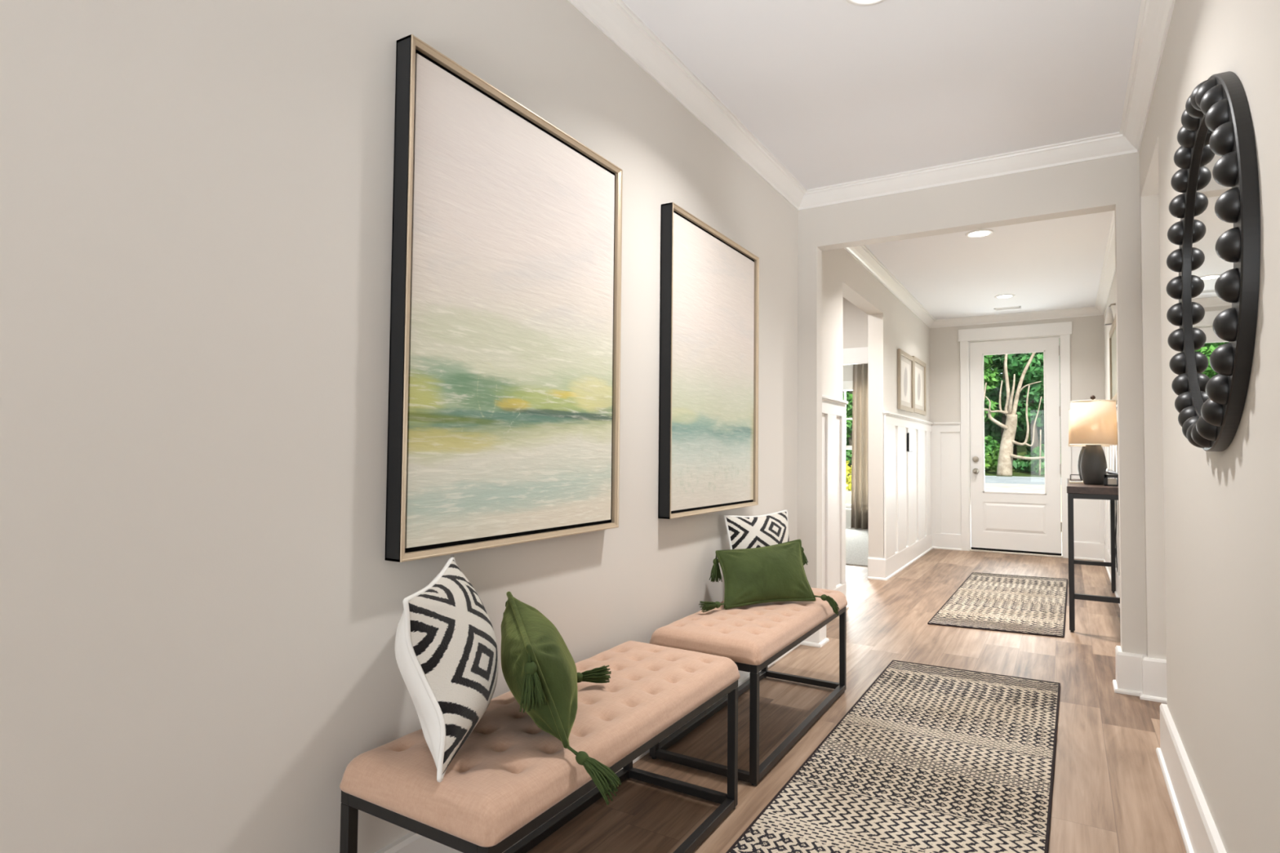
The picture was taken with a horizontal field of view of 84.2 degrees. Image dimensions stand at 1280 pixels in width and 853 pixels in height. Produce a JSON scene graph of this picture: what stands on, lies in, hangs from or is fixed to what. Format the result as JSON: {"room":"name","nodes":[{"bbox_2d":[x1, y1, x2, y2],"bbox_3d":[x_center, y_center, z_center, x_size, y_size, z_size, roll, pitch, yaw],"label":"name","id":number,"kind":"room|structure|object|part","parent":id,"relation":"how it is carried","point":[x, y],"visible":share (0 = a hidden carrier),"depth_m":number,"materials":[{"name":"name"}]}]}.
{"room":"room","nodes":[
{"label":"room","id":0,"kind":"room"},
{"bbox_2d":[0,0,929,852],"bbox_3d":[-0.440,-0.176,2.115,0.161,2.745,15.157,-1,-2,31],"label":"wall","id":1,"kind":"structure","parent":0,"point":[202,609],"depth_m":1.41,"materials":[{"name":"white paint"}]},
{"bbox_2d":[384,34,622,562],"bbox_3d":[-0.332,-0.294,2.083,0.055,1.253,0.937,-1,-2,31],"label":"framed painting","id":2,"kind":"object","parent":1,"relation":"attached to","point":[504,377],"visible":1,"depth_m":1.95,"materials":[{"name":"black paint"}]},
{"bbox_2d":[374,582,848,852],"bbox_3d":[-1.359,1.033,0.415,0.314,0.190,11.184,-1,-2,31],"label":"baseboard","id":3,"kind":"structure","parent":1,"relation":"attached to","point":[411,842],"depth_m":1.80,"materials":[{"name":"white paint"}]},
{"bbox_2d":[657,202,759,519],"bbox_3d":[0.339,-0.248,3.198,0.055,1.253,0.920,-1,-2,31],"label":"framed painting","id":4,"kind":"object","parent":1,"relation":"attached to","point":[709,325],"visible":1,"depth_m":3.09,"materials":[{"name":"black paint"}]},
{"bbox_2d":[822,395,848,590],"bbox_3d":[1.246,0.459,4.765,0.040,1.325,1.022,-1,-2,31],"label":"trim","id":5,"kind":"structure","parent":1,"relation":"attached to","point":[833,410],"depth_m":4.93,"materials":[{"name":"white paint"}]},
{"bbox_2d":[567,0,1175,210],"bbox_3d":[-0.892,-1.540,-0.418,1.700,0.086,10.016,-1,-2,31],"label":"trim","id":6,"kind":"structure","parent":1,"relation":"attached to","point":[615,19],"depth_m":3.30,"materials":[{"name":"white paint"}]},
{"bbox_2d":[897,348,914,413],"bbox_3d":[2.712,-0.453,7.230,0.029,0.590,0.715,-1,-2,31],"label":"framed print","id":7,"kind":"object","parent":1,"relation":"attached to","point":[905,401],"visible":1,"depth_m":7.20,"materials":[{"name":"beige wood"}]},
{"bbox_2d":[883,411,933,559],"bbox_3d":[2.860,0.569,7.449,0.040,1.325,2.569,-1,-2,31],"label":"wainscoting","id":8,"kind":"structure","parent":1,"relation":"attached to","point":[906,474],"depth_m":7.09,"materials":[{"name":"white paint"}]},
{"bbox_2d":[906,432,913,451],"bbox_3d":[2.807,0.165,7.369,0.026,0.193,0.205,-1,-2,31],"label":"keypad","id":9,"kind":"object","parent":1,"relation":"attached to","point":[910,443],"visible":0.97,"depth_m":7.30,"materials":[{"name":"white plastic"}]},
{"bbox_2d":[867,532,961,580],"bbox_3d":[2.921,1.320,7.369,0.347,0.190,2.613,-1,-2,34],"label":"baseboard","id":10,"kind":"structure","parent":1,"relation":"attached to","point":[880,569],"depth_m":7.25,"materials":[{"name":"white paint"}]},
{"bbox_2d":[911,355,926,415],"bbox_3d":[3.103,-0.441,7.881,0.029,0.600,0.755,-1,-2,31],"label":"framed print","id":11,"kind":"object","parent":1,"relation":"attached to","point":[919,366],"visible":0.81,"depth_m":7.92,"materials":[{"name":"beige wood"}]},
{"bbox_2d":[844,210,1115,328],"bbox_3d":[3.017,-1.334,6.062,1.774,0.086,4.917,-1,-2,31],"label":"trim","id":12,"kind":"structure","parent":1,"relation":"attached to","point":[861,254],"depth_m":7.24,"materials":[{"name":"white paint"}]},
{"bbox_2d":[843,364,853,381],"bbox_3d":[2.948,0.165,10.866,3.055,2.745,0.140,-1,-2,31],"label":"wall","id":13,"kind":"structure","parent":0,"point":[847,369],"depth_m":10.71,"materials":[{"name":"white paint"}]},
{"bbox_2d":[843,380,853,516],"bbox_3d":[3.085,0.334,10.718,1.240,2.040,0.140,-1,-2,31],"label":"window","id":14,"kind":"structure","parent":13,"relation":"in","point":[847,385],"depth_m":10.68,"materials":[{"name":"white paint"}]},
{"bbox_2d":[845,516,868,529],"bbox_3d":[2.834,1.439,10.780,2.925,0.190,0.034,-1,-2,31],"label":"baseboard","id":15,"kind":"structure","parent":13,"relation":"attached to","point":[847,518],"depth_m":10.61,"materials":[{"name":"white paint"}]},
{"bbox_2d":[850,363,868,528],"bbox_3d":[2.982,0.219,10.586,1.396,2.567,0.175,0,-2,26],"label":"curtain","id":16,"kind":"object","parent":13,"relation":"hanging from","point":[860,461],"visible":0.47,"depth_m":10.44,"materials":[{"name":"beige fabric"}]},
{"bbox_2d":[843,297,867,348],"bbox_3d":[1.135,0.041,7.852,3.055,2.745,0.120,-1,-2,31],"label":"wall partition","id":17,"kind":"structure","parent":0,"point":[855,320],"depth_m":7.20,"materials":[{"name":"white paint"}]},
{"bbox_2d":[843,346,867,364],"bbox_3d":[1.796,0.299,7.356,1.415,2.183,0.030,-1,-2,31],"label":"trim","id":18,"kind":"structure","parent":17,"relation":"attached to","point":[851,355],"depth_m":7.16,"materials":[{"name":"white paint"}]},
{"bbox_2d":[526,548,1186,852],"bbox_3d":[0.833,1.244,1.363,10.000,0.120,15.280,-1,-2,31],"label":"floor","id":19,"kind":"structure","parent":0,"point":[1110,794],"depth_m":2.99,"materials":[{"name":"brown wood"}]},
{"bbox_2d":[339,640,740,852],"bbox_3d":[-0.161,0.950,1.876,0.441,0.484,1.165,-1,-2,31],"label":"upholstered bench","id":20,"kind":"object","parent":19,"relation":"on","point":[510,776],"visible":0.77,"depth_m":1.57,"materials":[{"name":"fabric"}]},
{"bbox_3d":[-0.327,0.802,1.982,0.026,0.027,1.145,-1,-2,31],"label":"rail","id":21,"kind":"part","parent":20,"relation":"part of","materials":[{"name":"black metal"}]},
{"bbox_3d":[-0.617,0.981,1.496,0.026,0.370,0.026,-1,-2,31],"label":"leg","id":22,"kind":"part","parent":20,"relation":"part of","materials":[{"name":"black metal"}]},
{"bbox_3d":[-0.448,0.780,1.403,0.365,0.027,0.026,-1,-2,31],"label":"rail","id":23,"kind":"part","parent":20,"relation":"part of","materials":[{"name":"black metal"}]},
{"bbox_2d":[395,555,498,782],"bbox_3d":[-0.423,0.510,1.587,0.213,0.375,0.418,0,-2,4],"label":"patterned pillow","id":24,"kind":"object","parent":20,"relation":"on","point":[446,650],"visible":1,"depth_m":1.45,"materials":[{"name":"white fabric"}]},
{"bbox_2d":[501,591,621,805],"bbox_3d":[-0.210,0.614,1.720,0.303,0.353,0.548,1,-2,-5],"label":"velvet pillow","id":25,"kind":"object","parent":20,"relation":"on","point":[539,668],"visible":1,"depth_m":1.56,"materials":[{"name":"green fabric"}]},
{"bbox_3d":[-0.331,1.172,1.969,0.026,0.026,1.093,-1,-2,31],"label":"rail","id":26,"kind":"part","parent":20,"relation":"part of","materials":[{"name":"black metal"}]},
{"bbox_3d":[0.008,0.798,1.781,0.026,0.027,1.145,-1,-2,31],"label":"rail","id":27,"kind":"part","parent":20,"relation":"part of","materials":[{"name":"black metal"}]},
{"bbox_3d":[-0.041,1.020,2.454,0.026,0.370,0.026,-1,-2,31],"label":"leg","id":28,"kind":"part","parent":20,"relation":"part of","materials":[{"name":"black metal"}]},
{"bbox_3d":[0.125,1.190,2.348,0.365,0.026,0.026,-1,-2,31],"label":"rail","id":29,"kind":"part","parent":20,"relation":"part of","materials":[{"name":"black metal"}]},
{"bbox_3d":[0.005,1.169,1.768,0.026,0.026,1.093,-1,-2,31],"label":"rail","id":30,"kind":"part","parent":20,"relation":"part of","materials":[{"name":"black metal"}]},
{"bbox_3d":[0.294,1.016,2.253,0.026,0.370,0.026,-1,-2,31],"label":"leg","id":31,"kind":"part","parent":20,"relation":"part of","materials":[{"name":"black metal"}]},
{"bbox_2d":[648,587,848,786],"bbox_3d":[0.508,0.996,2.989,0.441,0.483,1.157,-1,-2,31],"label":"upholstered bench","id":32,"kind":"object","parent":19,"relation":"on","point":[753,637],"visible":0.74,"depth_m":2.65,"materials":[{"name":"fabric"}]},
{"bbox_3d":[0.054,1.026,2.612,0.026,0.370,0.026,-1,-2,31],"label":"leg","id":33,"kind":"part","parent":32,"relation":"part of","materials":[{"name":"black metal"}]},
{"bbox_3d":[0.220,1.196,2.505,0.365,0.026,0.026,-1,-2,31],"label":"rail","id":34,"kind":"part","parent":32,"relation":"part of","materials":[{"name":"black metal"}]},
{"bbox_3d":[0.339,1.218,3.082,0.026,0.026,1.085,-1,-2,31],"label":"rail","id":35,"kind":"part","parent":32,"relation":"part of","materials":[{"name":"black metal"}]},
{"bbox_3d":[0.224,0.826,2.518,0.365,0.027,0.026,-1,-2,31],"label":"rail","id":36,"kind":"part","parent":32,"relation":"part of","materials":[{"name":"black metal"}]},
{"bbox_2d":[648,587,848,665],"bbox_3d":[0.510,0.793,2.996,0.441,0.077,1.157,-1,-2,31],"label":"seat cushion","id":37,"kind":"object","parent":32,"relation":"on","point":[754,634],"depth_m":2.65,"materials":[{"name":"fabric"}]},
{"bbox_3d":[0.389,1.023,2.411,0.026,0.370,0.026,-1,-2,31],"label":"leg","id":38,"kind":"part","parent":32,"relation":"part of","materials":[{"name":"black metal"}]},
{"bbox_2d":[724,510,789,549],"bbox_3d":[0.574,0.590,3.358,0.423,0.368,0.148,2,-2,-35],"label":"patterned pillow","id":39,"kind":"object","parent":32,"relation":"on","point":[771,529],"visible":0.47,"depth_m":3.30,"materials":[{"name":"white fabric"}]},
{"bbox_3d":[0.626,1.066,3.564,0.026,0.370,0.026,-1,-2,31],"label":"leg","id":40,"kind":"part","parent":32,"relation":"part of","materials":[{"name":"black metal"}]},
{"bbox_2d":[698,539,839,615],"bbox_3d":[0.515,0.655,3.044,0.645,0.299,0.275,1,-2,-18],"label":"velvet pillow","id":41,"kind":"object","parent":32,"relation":"on","point":[775,572],"visible":1,"depth_m":3.03,"materials":[{"name":"green fabric"}]},
{"bbox_3d":[0.677,0.844,2.893,0.026,0.027,1.137,-1,-2,31],"label":"rail","id":42,"kind":"part","parent":32,"relation":"part of","materials":[{"name":"black metal"}]},
{"bbox_3d":[0.674,1.214,2.880,0.026,0.026,1.085,-1,-2,31],"label":"rail","id":43,"kind":"part","parent":32,"relation":"part of","materials":[{"name":"black metal"}]},
{"bbox_3d":[0.792,1.236,3.457,0.365,0.026,0.026,-1,-2,31],"label":"rail","id":44,"kind":"part","parent":32,"relation":"part of","materials":[{"name":"black metal"}]},
{"bbox_3d":[0.962,1.062,3.362,0.026,0.370,0.026,-1,-2,31],"label":"leg","id":45,"kind":"part","parent":32,"relation":"part of","materials":[{"name":"black metal"}]},
{"bbox_2d":[726,660,1060,852],"bbox_3d":[1.082,1.225,2.614,0.792,0.011,2.506,-1,-2,31],"label":"runner rug","id":46,"kind":"object","parent":19,"relation":"on","point":[928,758],"visible":1,"depth_m":2.47,"materials":[{"name":"beige fabric"}]},
{"bbox_2d":[927,572,1067,637],"bbox_3d":[2.890,1.346,5.560,0.802,0.011,2.493,-1,-2,31],"label":"runner rug","id":47,"kind":"object","parent":19,"relation":"on","point":[1008,603],"visible":1,"depth_m":5.26,"materials":[{"name":"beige fabric"}]},
{"bbox_2d":[1066,478,1119,632],"bbox_3d":[3.339,0.878,5.207,0.342,0.930,1.770,-1,-2,31],"label":"console table","id":48,"kind":"object","parent":19,"relation":"on","point":[1073,491],"visible":0.72,"depth_m":4.53,"materials":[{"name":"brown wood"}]},
{"bbox_3d":[2.767,0.866,4.547,0.030,0.873,0.030,-1,-2,31],"label":"leg","id":49,"kind":"part","parent":48,"relation":"part of","materials":[{"name":"black metal"}]},
{"bbox_2d":[1069,480,1084,484],"bbox_3d":[3.110,0.397,5.049,0.089,0.016,0.160,-1,-2,31],"label":"book","id":50,"kind":"object","parent":48,"relation":"on","point":[1070,482],"visible":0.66,"depth_m":4.99,"materials":[{"name":"beige paper"}]},
{"bbox_2d":[1070,474,1081,481],"bbox_3d":[3.107,0.365,5.052,0.072,0.047,0.006,-1,-2,31],"label":"wire frame","id":51,"kind":"object","parent":50,"relation":"on","point":[1070,474],"visible":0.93,"depth_m":5.05,"materials":[{"name":"black metal"}]},
{"bbox_2d":[1069,395,1117,484],"bbox_3d":[3.115,0.090,4.872,0.284,0.614,0.284,-1,-2,31],"label":"table lamp","id":52,"kind":"object","parent":48,"relation":"on","point":[1093,423],"visible":0.97,"depth_m":4.79,"materials":[{"name":"beige fabric"}]},
{"bbox_3d":[3.118,-0.172,4.881,0.268,0.006,0.268,-1,-2,31],"label":"shade trim","id":53,"kind":"part","parent":52,"relation":"part of","materials":[{"name":"beige fabric"}]},
{"bbox_3d":[3.115,0.125,4.870,0.284,0.006,0.284,-1,-2,31],"label":"shade trim","id":54,"kind":"part","parent":52,"relation":"part of","materials":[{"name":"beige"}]},
{"bbox_3d":[3.117,-0.024,4.875,0.278,0.300,0.278,-1,-2,31],"label":"lamp shade","id":55,"kind":"part","parent":52,"relation":"part of","materials":[{"name":"beige fabric"}]},
{"bbox_2d":[1103,474,1118,486],"bbox_3d":[3.109,0.354,4.657,0.100,0.074,0.075,-1,-2,31],"label":"stand","id":56,"kind":"object","parent":48,"relation":"on","point":[1113,482],"visible":0.67,"depth_m":4.64,"materials":[{"name":"black metal"}]},
{"bbox_2d":[1106,468,1118,474],"bbox_3d":[3.103,0.296,4.661,0.068,0.039,0.031,-1,-2,31],"label":"ornament","id":57,"kind":"object","parent":56,"relation":"on","point":[1108,471],"visible":1,"depth_m":4.65,"materials":[{"name":"white"}]},
{"bbox_3d":[3.912,0.923,5.865,0.030,0.873,0.030,-1,-2,31],"label":"leg","id":58,"kind":"part","parent":48,"relation":"part of","materials":[{"name":"black metal"}]},
{"bbox_2d":[845,528,868,566],"bbox_3d":[1.999,1.466,9.264,3.054,0.012,3.490,-1,-2,31],"label":"floor","id":59,"kind":"structure","parent":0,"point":[856,540],"depth_m":8.44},
{"bbox_2d":[622,0,1141,189],"bbox_3d":[-0.437,-1.688,-0.695,10.000,0.200,10.240,-1,-2,31],"label":"ceiling","id":60,"kind":"structure","parent":0,"point":[837,91],"depth_m":2.89,"materials":[{"name":"white paint"}]},
{"bbox_2d":[845,0,884,5],"bbox_3d":[0.772,-1.464,2.369,0.188,0.009,0.188,-1,-2,31],"label":"recessed light","id":61,"kind":"object","parent":60,"relation":"in","point":[864,2],"visible":1,"depth_m":2.44,"materials":[{"name":"white paint"}]},
{"bbox_2d":[797,151,1146,654],"bbox_3d":[1.708,-0.093,3.867,2.035,2.745,0.104,-1,-2,31],"label":"wall","id":62,"kind":"structure","parent":0,"point":[1108,184],"depth_m":3.73,"materials":[{"name":"white paint"}]},
{"bbox_2d":[864,210,1113,319],"bbox_3d":[2.029,-1.400,7.674,5.600,0.140,6.764,-1,-2,31],"label":"ceiling","id":63,"kind":"structure","parent":0,"point":[1053,264],"depth_m":6.08,"materials":[{"name":"white paint"}]},
{"bbox_2d":[964,229,993,237],"bbox_3d":[2.480,-1.409,5.181,0.188,0.009,0.188,-1,-2,31],"label":"recessed light","id":64,"kind":"object","parent":63,"relation":"in","point":[975,233],"visible":1,"depth_m":5.17,"materials":[{"name":"white paint"}]},
{"bbox_2d":[968,231,990,236],"bbox_3d":[2.480,-1.411,5.181,0.142,0.003,0.142,-1,-2,31],"label":"diffuser","id":65,"kind":"object","parent":64,"relation":"attached to","point":[971,233],"depth_m":5.19,"materials":[{"name":"white plastic"}]},
{"bbox_2d":[994,293,1015,298],"bbox_3d":[3.714,-1.325,7.220,0.188,0.009,0.188,-1,-2,31],"label":"recessed light","id":66,"kind":"object","parent":63,"relation":"in","point":[1004,295],"visible":1,"depth_m":7.20,"materials":[{"name":"white paint"}]},
{"bbox_2d":[997,295,1012,297],"bbox_3d":[3.714,-1.328,7.220,0.142,0.003,0.142,-1,-2,31],"label":"diffuser","id":67,"kind":"object","parent":66,"relation":"attached to","point":[998,296],"depth_m":7.24,"materials":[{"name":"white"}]},
{"bbox_2d":[994,306,1021,311],"bbox_3d":[4.053,-1.302,7.816,0.260,0.006,0.110,-1,-2,31],"label":"ceiling vent","id":68,"kind":"object","parent":63,"relation":"in","point":[1016,307],"visible":1,"depth_m":7.80,"materials":[{"name":"white metal"}]},
{"bbox_2d":[929,315,1104,468],"bbox_3d":[4.300,0.084,8.184,2.028,2.745,0.140,-1,-2,31],"label":"wall","id":69,"kind":"structure","parent":0,"point":[1086,338],"depth_m":8.22,"materials":[{"name":"white paint"}]},
{"bbox_2d":[930,422,960,533],"bbox_3d":[3.640,0.612,8.455,0.339,1.325,0.040,-1,-2,31],"label":"trim","id":70,"kind":"structure","parent":69,"relation":"attached to","point":[945,437],"depth_m":8.46,"materials":[{"name":"white paint"}]},
{"bbox_2d":[958,321,1071,558],"bbox_3d":[4.309,0.151,8.159,1.156,2.610,0.170,-1,-2,31],"label":"trim","id":71,"kind":"structure","parent":69,"relation":"attached to","point":[1063,331],"depth_m":8.14,"materials":[{"name":"white paint"}]},
{"bbox_2d":[969,337,1062,557],"bbox_3d":[4.304,0.228,8.148,0.937,2.455,0.188,-1,-2,31],"label":"door","id":72,"kind":"structure","parent":69,"relation":"in","point":[1020,523],"depth_m":8.08,"materials":[{"name":"white paint"}]},
{"bbox_3d":[3.925,0.523,8.293,0.068,0.068,0.066,-1,-2,31],"label":"knob","id":73,"kind":"part","parent":72,"relation":"part of","materials":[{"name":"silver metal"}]},
{"bbox_2d":[1071,446,1104,543],"bbox_3d":[4.880,0.598,7.709,0.315,1.325,0.040,-1,-2,31],"label":"trim","id":74,"kind":"structure","parent":69,"relation":"attached to","point":[1088,514],"depth_m":7.72,"materials":[{"name":"white paint"}]},
{"bbox_2d":[1103,274,1115,399],"bbox_3d":[3.815,-0.014,5.527,0.120,2.745,4.917,-1,-2,31],"label":"wall","id":75,"kind":"structure","parent":0,"point":[1112,297],"depth_m":7.03,"materials":[{"name":"white paint"}]},
{"bbox_2d":[1104,303,1115,324],"bbox_3d":[3.917,-0.939,5.915,0.072,0.172,0.072,1,-2,-14],"label":"picture light","id":76,"kind":"object","parent":75,"relation":"attached to","point":[1108,318],"visible":0.91,"depth_m":5.90,"materials":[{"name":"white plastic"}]},
{"bbox_3d":[3.916,-0.925,5.915,0.072,0.145,0.072,-1,-2,31],"label":"lamp shade","id":77,"kind":"part","parent":76,"relation":"part of","materials":[{"name":"white plastic"}]},
{"bbox_2d":[1103,404,1119,576],"bbox_3d":[3.739,0.511,5.545,0.040,1.325,4.929,-1,-2,31],"label":"trim","id":78,"kind":"structure","parent":75,"relation":"attached to","point":[1111,454],"depth_m":6.39,"materials":[{"name":"white paint"}]},
{"bbox_2d":[1109,314,1117,404],"bbox_3d":[3.669,-0.529,5.440,0.029,0.665,1.860,-1,-2,31],"label":"wall picture","id":79,"kind":"object","parent":75,"relation":"attached to","point":[1113,337],"visible":0.29,"depth_m":5.94,"materials":[{"name":"beige wood"}]},
{"bbox_3d":[3.675,-0.529,5.436,0.015,0.545,1.740,-1,-2,31],"label":"picture panel","id":80,"kind":"part","parent":79,"relation":"part of","materials":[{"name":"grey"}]},
{"bbox_2d":[1115,500,1117,571],"bbox_3d":[3.792,0.818,5.618,0.015,0.757,0.788,-1,-2,31],"label":"lamp cord","id":81,"kind":"object","parent":75,"relation":"attached to","point":[1116,500],"visible":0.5,"depth_m":5.89,"materials":[{"name":"black plastic"}]},
{"bbox_2d":[1115,507,1119,573],"bbox_3d":[3.802,0.793,5.636,0.013,0.726,0.827,-1,-2,31],"label":"lamp cord","id":82,"kind":"object","parent":75,"relation":"attached to","point":[1116,508],"visible":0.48,"depth_m":5.85,"materials":[{"name":"black plastic"}]},
{"bbox_2d":[1074,541,1167,703],"bbox_3d":[4.655,1.249,4.863,2.855,0.190,5.101,-1,-2,31],"label":"baseboard","id":83,"kind":"structure","parent":75,"relation":"attached to","point":[1142,676],"depth_m":3.36,"materials":[{"name":"white paint"}]},
{"bbox_2d":[1138,0,1279,852],"bbox_3d":[1.262,-0.155,1.373,0.120,2.685,4.840,-1,-2,31],"label":"wall","id":84,"kind":"structure","parent":0,"point":[1212,518],"depth_m":1.71,"materials":[{"name":"white paint"}]},
{"bbox_2d":[1155,703,1226,852],"bbox_3d":[1.013,1.076,0.969,0.154,0.190,3.979,-1,-2,31],"label":"baseboard","id":85,"kind":"structure","parent":84,"relation":"attached to","point":[1199,833],"depth_m":2.13,"materials":[{"name":"white paint"}]},
{"bbox_2d":[1166,71,1260,451],"bbox_3d":[1.361,-0.378,1.719,0.060,0.876,0.876,-1,-2,31],"label":"round mirror","id":86,"kind":"object","parent":84,"relation":"attached to","point":[1216,260],"visible":1,"depth_m":1.55,"materials":[{"name":"black wood"}]},
{"bbox_2d":[1186,124,1233,408],"bbox_3d":[1.380,-0.378,1.708,0.015,0.726,0.726,-1,-2,31],"label":"mirror glass","id":87,"kind":"object","parent":86,"relation":"attached to","point":[1204,228],"depth_m":1.78,"materials":[{"name":"silver mirror"}]},
{"label":"outside","id":88,"kind":"structure","parent":0,"visible":0},
{"bbox_2d":[843,391,1061,477],"bbox_3d":[17.079,-0.526,32.310,40.000,5.090,19.302,-1,-2,31],"label":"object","id":89,"kind":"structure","parent":88,"point":[1021,450],"depth_m":26.27,"materials":[{"name":"green plant"}]},
{"bbox_2d":[843,390,848,445],"bbox_3d":[9.298,-1.833,32.666,2.200,7.393,2.200,-1,-2,31],"label":"leafy tree","id":90,"kind":"object","parent":89,"relation":"on","point":[846,391],"visible":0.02,"depth_m":32.06,"materials":[{"name":"green plant"}]},
{"bbox_2d":[843,390,852,467],"bbox_3d":[9.052,-1.990,30.134,2.150,7.742,2.200,-1,-2,31],"label":"leafy tree","id":91,"kind":"object","parent":89,"relation":"on","point":[849,398],"visible":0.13,"depth_m":29.68,"materials":[{"name":"green plant"}]},
{"bbox_2d":[984,453,991,470],"bbox_3d":[12.297,1.120,25.720,0.880,1.401,0.880,-1,-2,31],"label":"leafy bush","id":92,"kind":"object","parent":89,"relation":"on","point":[986,459],"visible":0.06,"depth_m":25.35,"materials":[{"name":"green plant"}]},
{"bbox_2d":[983,355,1000,469],"bbox_3d":[12.902,-1.806,27.791,2.200,7.270,2.166,-1,-2,31],"label":"leafy tree","id":93,"kind":"object","parent":89,"relation":"on","point":[989,378],"visible":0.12,"depth_m":27.37,"materials":[{"name":"green plant"}]},
{"bbox_2d":[983,354,1004,369],"bbox_3d":[15.291,-2.734,31.784,2.200,9.055,2.200,-1,-2,31],"label":"leafy tree","id":94,"kind":"object","parent":89,"relation":"on","point":[998,362],"visible":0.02,"depth_m":31.68,"materials":[{"name":"green plant"}]},
{"bbox_2d":[989,446,999,471],"bbox_3d":[13.135,1.258,25.794,0.743,1.134,0.760,-1,-2,31],"label":"leafy bush","id":95,"kind":"object","parent":89,"relation":"on","point":[993,466],"visible":0.17,"depth_m":25.66,"materials":[{"name":"green plant"}]},
{"bbox_2d":[984,354,1022,456],"bbox_3d":[15.023,-2.333,29.256,2.156,8.279,2.270,-1,-2,31],"label":"leafy tree","id":96,"kind":"object","parent":89,"relation":"on","point":[991,428],"visible":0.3,"depth_m":29.12,"materials":[{"name":"green plant"}]},
{"bbox_2d":[997,365,1026,461],"bbox_3d":[17.441,-3.199,33.195,2.200,9.923,2.200,-1,-2,31],"label":"leafy tree","id":97,"kind":"object","parent":89,"relation":"on","point":[1020,437],"visible":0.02,"depth_m":32.31,"materials":[{"name":"green plant"}]},
{"bbox_2d":[983,352,1044,476],"bbox_3d":[12.791,-0.831,24.277,1.977,5.145,0.801,-1,-2,31],"label":"bare tree","id":98,"kind":"object","parent":89,"relation":"on","point":[1006,455],"visible":0.91,"depth_m":24.26,"materials":[{"name":"beige plant"}]},
{"bbox_2d":[1001,351,1060,471],"bbox_3d":[14.827,-1.458,26.639,2.200,6.530,2.200,-1,-2,31],"label":"leafy tree","id":99,"kind":"object","parent":89,"relation":"on","point":[1018,362],"visible":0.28,"depth_m":26.38,"materials":[{"name":"green plant"}]},
{"bbox_2d":[1017,373,1061,455],"bbox_3d":[17.206,-2.195,30.610,2.200,7.936,2.200,-1,-2,31],"label":"leafy tree","id":100,"kind":"object","parent":89,"relation":"on","point":[1023,396],"visible":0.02,"depth_m":30.59,"materials":[{"name":"green plant"}]},
{"bbox_2d":[1027,444,1061,474],"bbox_3d":[14.199,1.189,24.806,1.100,1.233,1.100,-1,-2,31],"label":"leafy bush","id":101,"kind":"object","parent":89,"relation":"on","point":[1034,463],"visible":0.38,"depth_m":24.69,"materials":[{"name":"green plant"}]},
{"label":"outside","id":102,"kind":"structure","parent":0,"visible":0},
{"bbox_2d":[984,475,1044,484],"bbox_3d":[10.381,1.579,21.126,28.000,0.015,7.213,-1,-2,31],"label":"road","id":103,"kind":"structure","parent":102,"point":[988,479],"depth_m":20.60,"materials":[{"name":"concrete"}]},
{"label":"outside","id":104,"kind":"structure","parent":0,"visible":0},
{"bbox_2d":[845,483,1062,542],"bbox_3d":[6.396,1.550,14.495,28.000,0.500,8.934,-1,-2,31],"label":"yard","id":105,"kind":"structure","parent":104,"point":[988,486],"depth_m":15.53,"materials":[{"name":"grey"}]},
{"bbox_2d":[845,461,851,490],"bbox_3d":[3.428,1.038,11.626,0.634,1.063,0.510,-1,-2,31],"label":"flowering shrub","id":106,"kind":"object","parent":105,"relation":"on","point":[848,474],"visible":0.3,"depth_m":11.55,"materials":[{"name":"yellow plant"}]},
{"bbox_2d":[845,490,851,504],"bbox_3d":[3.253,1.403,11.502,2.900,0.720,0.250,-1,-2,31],"label":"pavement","id":107,"kind":"structure","parent":105,"relation":"on","point":[848,493],"depth_m":11.32,"materials":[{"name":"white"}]}
]}

